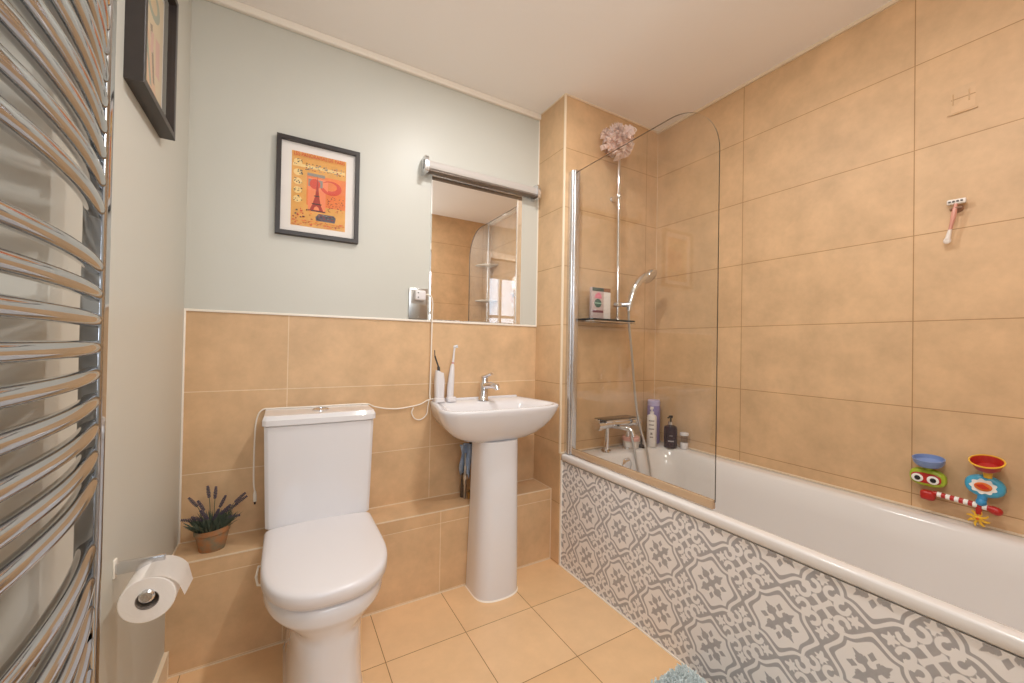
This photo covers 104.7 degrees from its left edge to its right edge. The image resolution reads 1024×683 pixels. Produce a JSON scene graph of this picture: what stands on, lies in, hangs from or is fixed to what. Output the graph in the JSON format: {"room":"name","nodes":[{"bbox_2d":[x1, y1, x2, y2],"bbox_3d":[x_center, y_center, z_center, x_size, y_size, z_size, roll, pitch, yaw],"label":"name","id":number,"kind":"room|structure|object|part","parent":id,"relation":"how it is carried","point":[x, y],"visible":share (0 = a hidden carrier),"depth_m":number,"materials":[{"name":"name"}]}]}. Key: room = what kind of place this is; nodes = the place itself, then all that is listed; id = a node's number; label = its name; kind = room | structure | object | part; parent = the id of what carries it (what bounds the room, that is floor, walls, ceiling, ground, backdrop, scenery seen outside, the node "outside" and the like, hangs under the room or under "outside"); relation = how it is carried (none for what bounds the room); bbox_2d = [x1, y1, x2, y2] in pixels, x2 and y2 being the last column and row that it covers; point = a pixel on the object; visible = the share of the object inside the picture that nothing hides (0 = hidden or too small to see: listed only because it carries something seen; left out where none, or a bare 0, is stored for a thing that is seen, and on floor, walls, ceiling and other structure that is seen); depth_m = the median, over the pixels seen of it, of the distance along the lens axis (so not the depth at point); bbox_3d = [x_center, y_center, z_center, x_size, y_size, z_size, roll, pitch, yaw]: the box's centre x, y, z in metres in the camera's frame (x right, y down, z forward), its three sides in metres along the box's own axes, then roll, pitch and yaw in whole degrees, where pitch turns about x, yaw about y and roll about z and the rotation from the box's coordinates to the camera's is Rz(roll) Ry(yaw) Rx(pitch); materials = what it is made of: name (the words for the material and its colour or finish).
{"room":"bathroom","nodes":[
{"label":"bathroom","id":0,"kind":"room"},
{"bbox_2d":[0,0,191,682],"bbox_3d":[-0.739,-0.100,0.561,0.100,2.382,1.953,1,-1,-30],"label":"wall","id":1,"kind":"structure","parent":0,"point":[149,212],"depth_m":0.89,"materials":[{"name":"grey paint"}]},
{"bbox_2d":[0,0,116,682],"bbox_3d":[-0.511,0.043,0.362,0.100,1.380,0.626,1,-1,-30],"label":"towel radiator","id":2,"kind":"object","parent":1,"relation":"attached to","point":[73,50],"visible":1,"depth_m":0.46,"materials":[{"name":"silver metal"}]},
{"bbox_2d":[112,553,165,602],"bbox_3d":[-0.816,0.514,0.855,0.087,0.072,0.092,1,-1,-30],"label":"toilet roll holder","id":3,"kind":"object","parent":1,"relation":"attached to","point":[127,566],"visible":0.84,"depth_m":0.87,"materials":[{"name":"white metal"}]},
{"bbox_3d":[-0.870,0.498,0.866,0.004,0.040,0.016,1,-1,-30],"label":"wall plate","id":4,"kind":"part","parent":3,"relation":"part of","materials":[{"name":"white metal"}]},
{"bbox_3d":[-0.833,0.499,0.888,0.083,0.026,0.012,1,-1,-30],"label":"arm","id":5,"kind":"part","parent":3,"relation":"part of","materials":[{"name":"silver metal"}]},
{"bbox_2d":[117,555,192,622],"bbox_3d":[-0.789,0.547,0.881,0.110,0.096,0.096,1,-1,-30],"label":"toilet roll","id":6,"kind":"object","parent":3,"relation":"on","point":[165,577],"visible":0.98,"depth_m":0.85,"materials":[{"name":"white paper"}]},
{"bbox_2d":[123,0,178,140],"bbox_3d":[-0.898,-0.768,0.994,0.034,0.392,0.296,1,-1,-30],"label":"framed poster","id":7,"kind":"object","parent":1,"relation":"attached to","point":[150,26],"visible":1,"depth_m":1.02,"materials":[{"name":"brown wood"}]},
{"bbox_2d":[146,0,163,106],"bbox_3d":[-0.906,-0.768,0.989,0.001,0.332,0.244,1,-1,-30],"label":"print","id":8,"kind":"object","parent":7,"relation":"attached to","point":[155,37],"depth_m":1.04,"materials":[{"name":"brown paper"}]},
{"bbox_2d":[153,651,168,682],"bbox_3d":[-0.674,1.048,0.514,0.012,0.088,1.765,1,-1,-30],"label":"baseboard","id":9,"kind":"structure","parent":1,"relation":"attached to","point":[161,676],"depth_m":1.24,"materials":[{"name":"beige tile"}]},
{"bbox_2d":[180,0,538,542],"bbox_3d":[-0.253,-0.078,2.031,2.419,2.382,0.100,1,-1,-30],"label":"wall","id":10,"kind":"structure","parent":0,"point":[252,80],"depth_m":1.66,"materials":[{"name":"grey paint"}]},
{"bbox_2d":[178,308,185,543],"bbox_3d":[-1.190,0.305,1.425,0.006,0.850,0.006,1,-1,-30],"label":"trim","id":11,"kind":"structure","parent":10,"relation":"attached to","point":[184,323],"depth_m":1.42,"materials":[{"name":"white plastic"}]},
{"bbox_2d":[275,132,359,244],"bbox_3d":[-0.800,-0.624,1.642,0.310,0.396,0.022,1,-1,-30],"label":"framed poster","id":12,"kind":"object","parent":10,"relation":"attached to","point":[317,197],"visible":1,"depth_m":1.64,"materials":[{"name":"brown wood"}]},
{"bbox_2d":[290,150,345,231],"bbox_3d":[-0.802,-0.621,1.644,0.204,0.302,0.003,1,-1,-30],"label":"print","id":13,"kind":"object","parent":12,"relation":"attached to","point":[317,179],"depth_m":1.64,"materials":[{"name":"orange paper"}]},
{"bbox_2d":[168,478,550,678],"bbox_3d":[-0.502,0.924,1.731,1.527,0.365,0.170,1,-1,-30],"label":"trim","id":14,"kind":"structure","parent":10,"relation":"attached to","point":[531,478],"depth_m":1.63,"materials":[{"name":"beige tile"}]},
{"bbox_2d":[186,308,536,326],"bbox_3d":[-0.523,-0.100,1.813,1.523,0.009,0.006,1,-1,-30],"label":"trim","id":15,"kind":"structure","parent":10,"relation":"attached to","point":[187,309],"depth_m":1.69,"materials":[{"name":"white"}]},
{"bbox_2d":[207,0,540,120],"bbox_3d":[-0.501,-1.260,1.816,1.527,0.030,0.020,1,-1,-30],"label":"trim","id":16,"kind":"structure","parent":10,"relation":"attached to","point":[234,5],"depth_m":1.73,"materials":[{"name":"white paint"}]},
{"bbox_2d":[408,288,427,318],"bbox_3d":[-0.441,-0.178,1.858,0.090,0.144,0.010,1,-1,-30],"label":"socket","id":17,"kind":"object","parent":10,"relation":"attached to","point":[417,309],"visible":0.93,"depth_m":1.85,"materials":[{"name":"silver metal"}]},
{"bbox_2d":[414,290,432,399],"bbox_3d":[-0.414,0.019,1.849,0.094,0.511,0.033,1,-1,-30],"label":"plug","id":18,"kind":"object","parent":17,"relation":"in","point":[419,295],"visible":1,"depth_m":1.86,"materials":[{"name":"white plastic"}]},
{"bbox_2d":[429,175,521,324],"bbox_3d":[-0.171,-0.444,2.017,0.509,0.696,0.007,1,-1,-30],"label":"wall mirror","id":19,"kind":"object","parent":10,"relation":"attached to","point":[476,231],"visible":1,"depth_m":2.00,"materials":[{"name":"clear mirror"}]},
{"bbox_2d":[421,155,540,201],"bbox_3d":[-0.137,-0.817,1.997,0.637,0.077,0.074,1,-1,-30],"label":"light","id":20,"kind":"object","parent":10,"relation":"attached to","point":[433,168],"visible":1,"depth_m":1.96,"materials":[{"name":"grey plastic"}]},
{"bbox_3d":[-0.153,-0.814,2.024,0.566,0.047,0.012,1,-1,-30],"label":"plate","id":21,"kind":"part","parent":20,"relation":"part of","materials":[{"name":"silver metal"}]},
{"bbox_2d":[429,160,536,194],"bbox_3d":[-0.136,-0.818,1.996,0.606,0.049,0.052,1,-1,-30],"label":"diffuser","id":22,"kind":"object","parent":20,"relation":"attached to","point":[435,168],"depth_m":1.97,"materials":[{"name":"grey plastic"}]},
{"bbox_2d":[535,121,539,324],"bbox_3d":[0.143,-0.658,2.200,0.004,1.144,0.005,1,-1,-30],"label":"trim","id":23,"kind":"structure","parent":10,"relation":"attached to","point":[539,121],"depth_m":2.20,"materials":[{"name":"white plastic"}]},
{"bbox_2d":[166,559,708,682],"bbox_3d":[0.241,1.164,1.132,2.419,0.100,2.153,1,-1,-30],"label":"floor","id":24,"kind":"structure","parent":0,"point":[554,628],"depth_m":1.45,"materials":[{"name":"tile"}]},
{"bbox_2d":[255,404,386,682],"bbox_3d":[-0.648,0.682,1.356,0.395,0.836,0.659,1,-1,-30],"label":"toilet","id":25,"kind":"object","parent":24,"relation":"on","point":[324,558],"visible":1,"depth_m":1.34,"materials":[{"name":"white ceramic"}]},
{"bbox_3d":[-0.757,0.289,1.565,0.388,0.038,0.187,1,-1,-30],"label":"cistern lid","id":26,"kind":"part","parent":25,"relation":"part of","materials":[{"name":"white ceramic"}]},
{"bbox_3d":[-0.602,0.691,1.282,0.362,0.044,0.484,1,-1,-30],"label":"lid","id":27,"kind":"part","parent":25,"relation":"part of","materials":[{"name":"white plastic"}]},
{"bbox_3d":[-0.602,0.720,1.281,0.340,0.011,0.461,1,-1,-30],"label":"seat","id":28,"kind":"part","parent":25,"relation":"part of","materials":[{"name":"white plastic"}]},
{"bbox_2d":[253,398,433,503],"bbox_3d":[-0.689,0.448,1.706,0.718,0.377,0.034,1,-1,-29],"label":"charging cord","id":29,"kind":"object","parent":25,"relation":"on","point":[428,400],"visible":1,"depth_m":1.59,"materials":[{"name":"beige plastic"}]},
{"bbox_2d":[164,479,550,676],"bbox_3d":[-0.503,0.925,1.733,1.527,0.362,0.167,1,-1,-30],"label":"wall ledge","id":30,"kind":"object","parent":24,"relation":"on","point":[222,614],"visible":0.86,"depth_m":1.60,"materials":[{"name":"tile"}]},
{"bbox_2d":[181,486,247,552],"bbox_3d":[-1.050,0.620,1.396,0.188,0.224,0.132,1,-1,-30],"label":"lavender","id":31,"kind":"object","parent":30,"relation":"on","point":[210,533],"visible":1,"depth_m":1.37,"materials":[{"name":"plant"}]},
{"bbox_2d":[193,523,230,552],"bbox_3d":[-1.059,0.691,1.395,0.106,0.081,0.086,1,-1,-30],"label":"pot","id":32,"kind":"object","parent":31,"relation":"attached to","point":[209,539],"depth_m":1.37,"materials":[{"name":"ceramic"}]},
{"bbox_2d":[430,372,558,602],"bbox_3d":[-0.093,0.633,1.846,0.584,0.963,0.378,1,-1,-30],"label":"basin","id":33,"kind":"object","parent":24,"relation":"on","point":[494,425],"visible":0.99,"depth_m":1.73,"materials":[{"name":"white ceramic"}]},
{"bbox_2d":[434,350,444,402],"bbox_3d":[-0.344,0.163,1.865,0.053,0.244,0.040,1,-1,-30],"label":"water flosser","id":34,"kind":"object","parent":33,"relation":"on","point":[439,381],"visible":1,"depth_m":1.85,"materials":[{"name":"white plastic"}]},
{"bbox_3d":[-0.343,0.200,1.866,0.047,0.127,0.038,1,-1,-30],"label":"handle","id":35,"kind":"part","parent":34,"relation":"part of","materials":[{"name":"white plastic"}]},
{"bbox_2d":[446,345,457,401],"bbox_3d":[-0.287,0.151,1.898,0.053,0.271,0.040,1,-1,-30],"label":"electric toothbrush","id":36,"kind":"object","parent":33,"relation":"on","point":[450,397],"visible":1,"depth_m":1.88,"materials":[{"name":"white plastic"}]},
{"bbox_3d":[-0.294,0.186,1.894,0.036,0.157,0.033,1,-1,-30],"label":"handle","id":37,"kind":"part","parent":36,"relation":"part of","materials":[{"name":"white plastic"}]},
{"bbox_2d":[460,442,471,498],"bbox_3d":[-0.203,0.601,1.906,0.091,0.302,0.064,1,-1,-6],"label":"trap","id":38,"kind":"object","parent":33,"relation":"attached to","point":[463,486],"visible":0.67,"depth_m":1.89,"materials":[{"name":"silver metal"}]},
{"bbox_2d":[459,443,471,477],"bbox_3d":[-0.221,0.572,1.883,0.078,0.168,0.044,1,-1,-30],"label":"cleaning cloth","id":39,"kind":"object","parent":38,"relation":"hanging from","point":[466,447],"visible":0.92,"depth_m":1.88,"materials":[{"name":"blue fabric"}]},
{"bbox_2d":[478,372,499,400],"bbox_3d":[-0.116,0.223,1.940,0.068,0.142,0.136,1,-1,-30],"label":"tap","id":40,"kind":"object","parent":33,"relation":"on","point":[485,385],"depth_m":1.95,"materials":[{"name":"silver metal"}]},
{"bbox_3d":[-0.088,0.369,1.849,0.584,0.162,0.378,1,-1,-30],"label":"bowl","id":41,"kind":"part","parent":33,"relation":"part of","materials":[{"name":"white ceramic"}]},
{"bbox_2d":[651,663,705,682],"bbox_3d":[0.526,1.103,0.962,0.521,0.027,0.633,1,-1,-30],"label":"bath mat","id":42,"kind":"object","parent":24,"relation":"on","point":[681,674],"visible":1,"depth_m":1.30,"materials":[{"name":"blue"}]},
{"bbox_2d":[561,434,1023,682],"bbox_3d":[0.967,0.817,1.417,0.686,0.613,1.713,1,-1,-30],"label":"bathtub","id":43,"kind":"object","parent":24,"relation":"on","point":[788,579],"depth_m":1.27,"materials":[{"name":"white ceramic"}]},
{"bbox_2d":[593,415,640,452],"bbox_3d":[0.580,0.485,2.051,0.297,0.171,0.156,1,-1,-30],"label":"mixer tap","id":44,"kind":"object","parent":43,"relation":"on","point":[620,422],"visible":0.93,"depth_m":2.04,"materials":[{"name":"silver metal"}]},
{"bbox_3d":[0.444,0.427,2.023,0.032,0.055,0.058,1,-1,-30],"label":"control knob","id":45,"kind":"part","parent":44,"relation":"part of","materials":[{"name":"silver metal"}]},
{"bbox_3d":[0.487,0.503,2.048,0.053,0.131,0.053,1,-1,-30],"label":"pillar leg","id":46,"kind":"part","parent":44,"relation":"part of","materials":[{"name":"silver metal"}]},
{"bbox_3d":[0.546,0.401,2.079,0.230,0.005,0.075,1,-1,-30],"label":"shelf plate","id":47,"kind":"part","parent":44,"relation":"part of","materials":[{"name":"silver metal"}]},
{"bbox_3d":[0.571,0.456,2.023,0.125,0.057,0.031,1,-1,38],"label":"spout","id":48,"kind":"part","parent":44,"relation":"part of","materials":[{"name":"silver metal"}]},
{"bbox_3d":[0.618,0.506,2.124,0.053,0.131,0.053,1,-1,-30],"label":"pillar leg","id":49,"kind":"part","parent":44,"relation":"part of","materials":[{"name":"silver metal"}]},
{"bbox_3d":[0.642,0.542,2.138,0.089,0.061,0.089,1,-1,-30],"label":"scrub tub","id":50,"kind":"part","parent":43,"relation":"part of","materials":[{"name":"plastic"}]},
{"bbox_2d":[623,440,638,448],"bbox_3d":[0.642,0.552,2.138,0.084,0.040,0.084,1,-1,-30],"label":"tub","id":51,"kind":"object","parent":43,"relation":"in","point":[627,443],"depth_m":2.10,"materials":[{"name":"beige plastic"}]},
{"bbox_3d":[0.642,0.522,2.138,0.089,0.021,0.089,1,-1,-30],"label":"lid","id":52,"kind":"part","parent":43,"relation":"part of","materials":[{"name":"brown"}]},
{"bbox_2d":[559,460,707,682],"bbox_3d":[0.673,0.860,1.249,0.006,0.524,1.714,1,-1,-30],"label":"trim","id":53,"kind":"structure","parent":43,"relation":"attached to","point":[561,461],"depth_m":1.82,"materials":[{"name":"white plastic"}]},
{"bbox_2d":[638,435,644,447],"bbox_3d":[0.705,0.542,2.155,0.060,0.062,0.060,1,-1,-30],"label":"stopper","id":54,"kind":"object","parent":43,"relation":"on","point":[641,445],"visible":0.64,"depth_m":2.15,"materials":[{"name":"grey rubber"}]},
{"bbox_2d":[646,406,656,446],"bbox_3d":[0.767,0.467,2.172,0.055,0.216,0.052,1,-1,-30],"label":"pump bottle","id":55,"kind":"object","parent":43,"relation":"on","point":[651,418],"visible":0.98,"depth_m":2.15,"materials":[{"name":"white plastic"}]},
{"bbox_2d":[647,399,659,443],"bbox_3d":[0.810,0.455,2.262,0.070,0.243,0.070,1,-1,-30],"label":"shampoo bottle","id":56,"kind":"object","parent":43,"relation":"on","point":[655,403],"visible":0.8,"depth_m":2.23,"materials":[{"name":"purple plastic"}]},
{"bbox_2d":[664,415,676,448],"bbox_3d":[0.866,0.490,2.158,0.068,0.172,0.068,1,-1,-30],"label":"pump bottle","id":57,"kind":"object","parent":43,"relation":"on","point":[670,430],"visible":1,"depth_m":2.13,"materials":[{"name":"black plastic"}]},
{"bbox_2d":[680,432,688,449],"bbox_3d":[0.926,0.533,2.126,0.044,0.087,0.044,1,-1,-30],"label":"bottle","id":58,"kind":"object","parent":43,"relation":"on","point":[683,445],"visible":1,"depth_m":2.11,"materials":[{"name":"white plastic"}]},
{"bbox_2d":[236,0,891,130],"bbox_3d":[0.285,-1.317,1.155,2.419,0.100,2.153,1,-1,-30],"label":"ceiling","id":59,"kind":"structure","parent":0,"point":[648,63],"depth_m":1.65,"materials":[{"name":"white paint"}]},
{"bbox_2d":[533,96,657,564],"bbox_3d":[0.491,-0.062,2.270,0.692,2.382,0.234,1,-1,-30],"label":"wall","id":60,"kind":"structure","parent":0,"point":[604,368],"depth_m":2.13,"materials":[{"name":"tile"}]},
{"bbox_2d":[559,93,566,452],"bbox_3d":[0.257,-0.348,2.002,0.010,1.824,0.010,1,-1,-30],"label":"trim","id":61,"kind":"structure","parent":60,"relation":"attached to","point":[565,95],"depth_m":2.00,"materials":[{"name":"beige plastic"}]},
{"bbox_2d":[578,155,635,323],"bbox_3d":[0.503,-0.567,2.070,0.328,0.939,0.122,1,-1,-30],"label":"shower rail","id":62,"kind":"object","parent":60,"relation":"attached to","point":[617,304],"visible":0.77,"depth_m":2.11,"materials":[{"name":"silver metal"}]},
{"bbox_2d":[589,287,603,318],"bbox_3d":[0.433,-0.195,2.019,0.080,0.159,0.019,1,-1,-30],"label":"pack","id":63,"kind":"object","parent":62,"relation":"on","point":[596,294],"visible":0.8,"depth_m":2.01,"materials":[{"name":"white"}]},
{"bbox_2d":[595,292,601,298],"bbox_3d":[0.439,-0.235,2.012,0.050,0.032,0.001,1,-1,-30],"label":"print","id":64,"kind":"object","parent":63,"relation":"attached to","point":[598,295],"depth_m":2.01},
{"bbox_2d":[578,318,634,322],"bbox_3d":[0.496,-0.109,2.064,0.321,0.009,0.110,1,-1,-30],"label":"soap shelf","id":65,"kind":"object","parent":62,"relation":"attached to","point":[594,320],"depth_m":2.02,"materials":[{"name":"clear glass"}]},
{"bbox_2d":[603,288,610,318],"bbox_3d":[0.484,-0.196,2.074,0.059,0.162,0.032,1,-1,-30],"label":"carton","id":66,"kind":"object","parent":62,"relation":"on","point":[607,292],"visible":0.46,"depth_m":2.06,"materials":[{"name":"white cardboard"}]},
{"bbox_2d":[600,122,636,160],"bbox_3d":[0.543,-1.044,2.058,0.189,0.201,0.194,1,-1,-30],"label":"bath puff","id":67,"kind":"object","parent":62,"relation":"hanging from","point":[618,135],"visible":0.95,"depth_m":2.02,"materials":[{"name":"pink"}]},
{"bbox_2d":[626,269,656,486],"bbox_3d":[0.713,0.194,2.095,0.188,1.177,0.138,1,-1,-30],"label":"shower","id":68,"kind":"object","parent":62,"relation":"attached to","point":[648,276],"visible":0.8,"depth_m":2.10,"materials":[{"name":"silver metal"}]},
{"bbox_3d":[0.679,-0.270,2.119,0.139,0.221,0.044,1,-1,-22],"label":"handle","id":69,"kind":"part","parent":68,"relation":"part of","materials":[{"name":"silver metal"}]},
{"bbox_2d":[564,112,719,508],"bbox_3d":[0.489,-0.150,1.671,0.047,1.425,0.799,1,-1,-30],"label":"screen","id":70,"kind":"object","parent":60,"relation":"attached to","point":[574,175],"visible":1,"depth_m":1.97,"materials":[{"name":"clear glass"}]},
{"bbox_3d":[0.301,-0.150,1.995,0.047,1.425,0.051,1,-1,-30],"label":"hinge rail","id":71,"kind":"part","parent":70,"relation":"part of","materials":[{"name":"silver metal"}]},
{"bbox_2d":[654,0,1023,537],"bbox_3d":[1.265,-0.054,1.726,0.100,2.382,1.953,1,-1,-30],"label":"wall","id":72,"kind":"structure","parent":0,"point":[855,342],"depth_m":1.51,"materials":[{"name":"tile"}]},
{"bbox_2d":[541,0,901,133],"bbox_3d":[0.943,-1.245,1.538,0.695,0.014,1.953,1,-1,-30],"label":"trim","id":73,"kind":"structure","parent":72,"relation":"attached to","point":[893,2],"depth_m":1.81,"materials":[{"name":"beige paint"}]},
{"bbox_2d":[560,161,1023,536],"bbox_3d":[0.987,-0.340,1.429,0.692,1.824,1.719,1,-1,-30],"label":"trim","id":74,"kind":"structure","parent":72,"relation":"attached to","point":[888,500],"depth_m":1.58,"materials":[{"name":"beige"}]},
{"bbox_2d":[943,197,966,243],"bbox_3d":[1.448,-0.393,1.291,0.035,0.144,0.052,1,-1,-30],"label":"razor","id":75,"kind":"object","parent":72,"relation":"attached to","point":[956,208],"visible":1,"depth_m":1.29,"materials":[{"name":"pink plastic"}]},
{"bbox_3d":[1.433,-0.345,1.300,0.014,0.049,0.021,1,-1,-30],"label":"handle","id":76,"kind":"part","parent":75,"relation":"part of","materials":[{"name":"beige plastic"}]},
{"bbox_3d":[1.438,-0.406,1.290,0.016,0.086,0.023,1,-1,-30],"label":"handle","id":77,"kind":"part","parent":75,"relation":"part of","materials":[{"name":"pink plastic"}]},
{"bbox_2d":[909,454,1006,526],"bbox_3d":[1.411,0.459,1.262,0.093,0.222,0.213,1,-1,-30],"label":"toy","id":78,"kind":"object","parent":72,"relation":"attached to","point":[985,486],"visible":1,"depth_m":1.23,"materials":[{"name":"multicoloured plastic"}]},
{"bbox_3d":[1.375,0.454,1.314,0.005,0.034,0.072,1,-1,-30],"label":"eye panel","id":79,"kind":"part","parent":78,"relation":"part of","materials":[{"name":"red"}]},
{"bbox_3d":[1.387,0.512,1.319,0.032,0.032,0.036,1,-1,-30],"label":"red spout","id":80,"kind":"part","parent":78,"relation":"part of","materials":[{"name":"red plastic"}]},
{"bbox_2d":[912,454,945,468],"bbox_3d":[1.382,0.399,1.312,0.077,0.037,0.078,1,-1,-30],"label":"cup","id":81,"kind":"object","parent":78,"relation":"on","point":[925,461],"depth_m":1.31,"materials":[{"name":"blue plastic"}]},
{"bbox_2d":[947,81,977,116],"bbox_3d":[1.473,-0.794,1.294,0.004,0.089,0.067,1,-1,-30],"label":"hook","id":82,"kind":"object","parent":72,"relation":"attached to","point":[963,97],"visible":1,"depth_m":1.29,"materials":[{"name":"plastic"}]}
]}

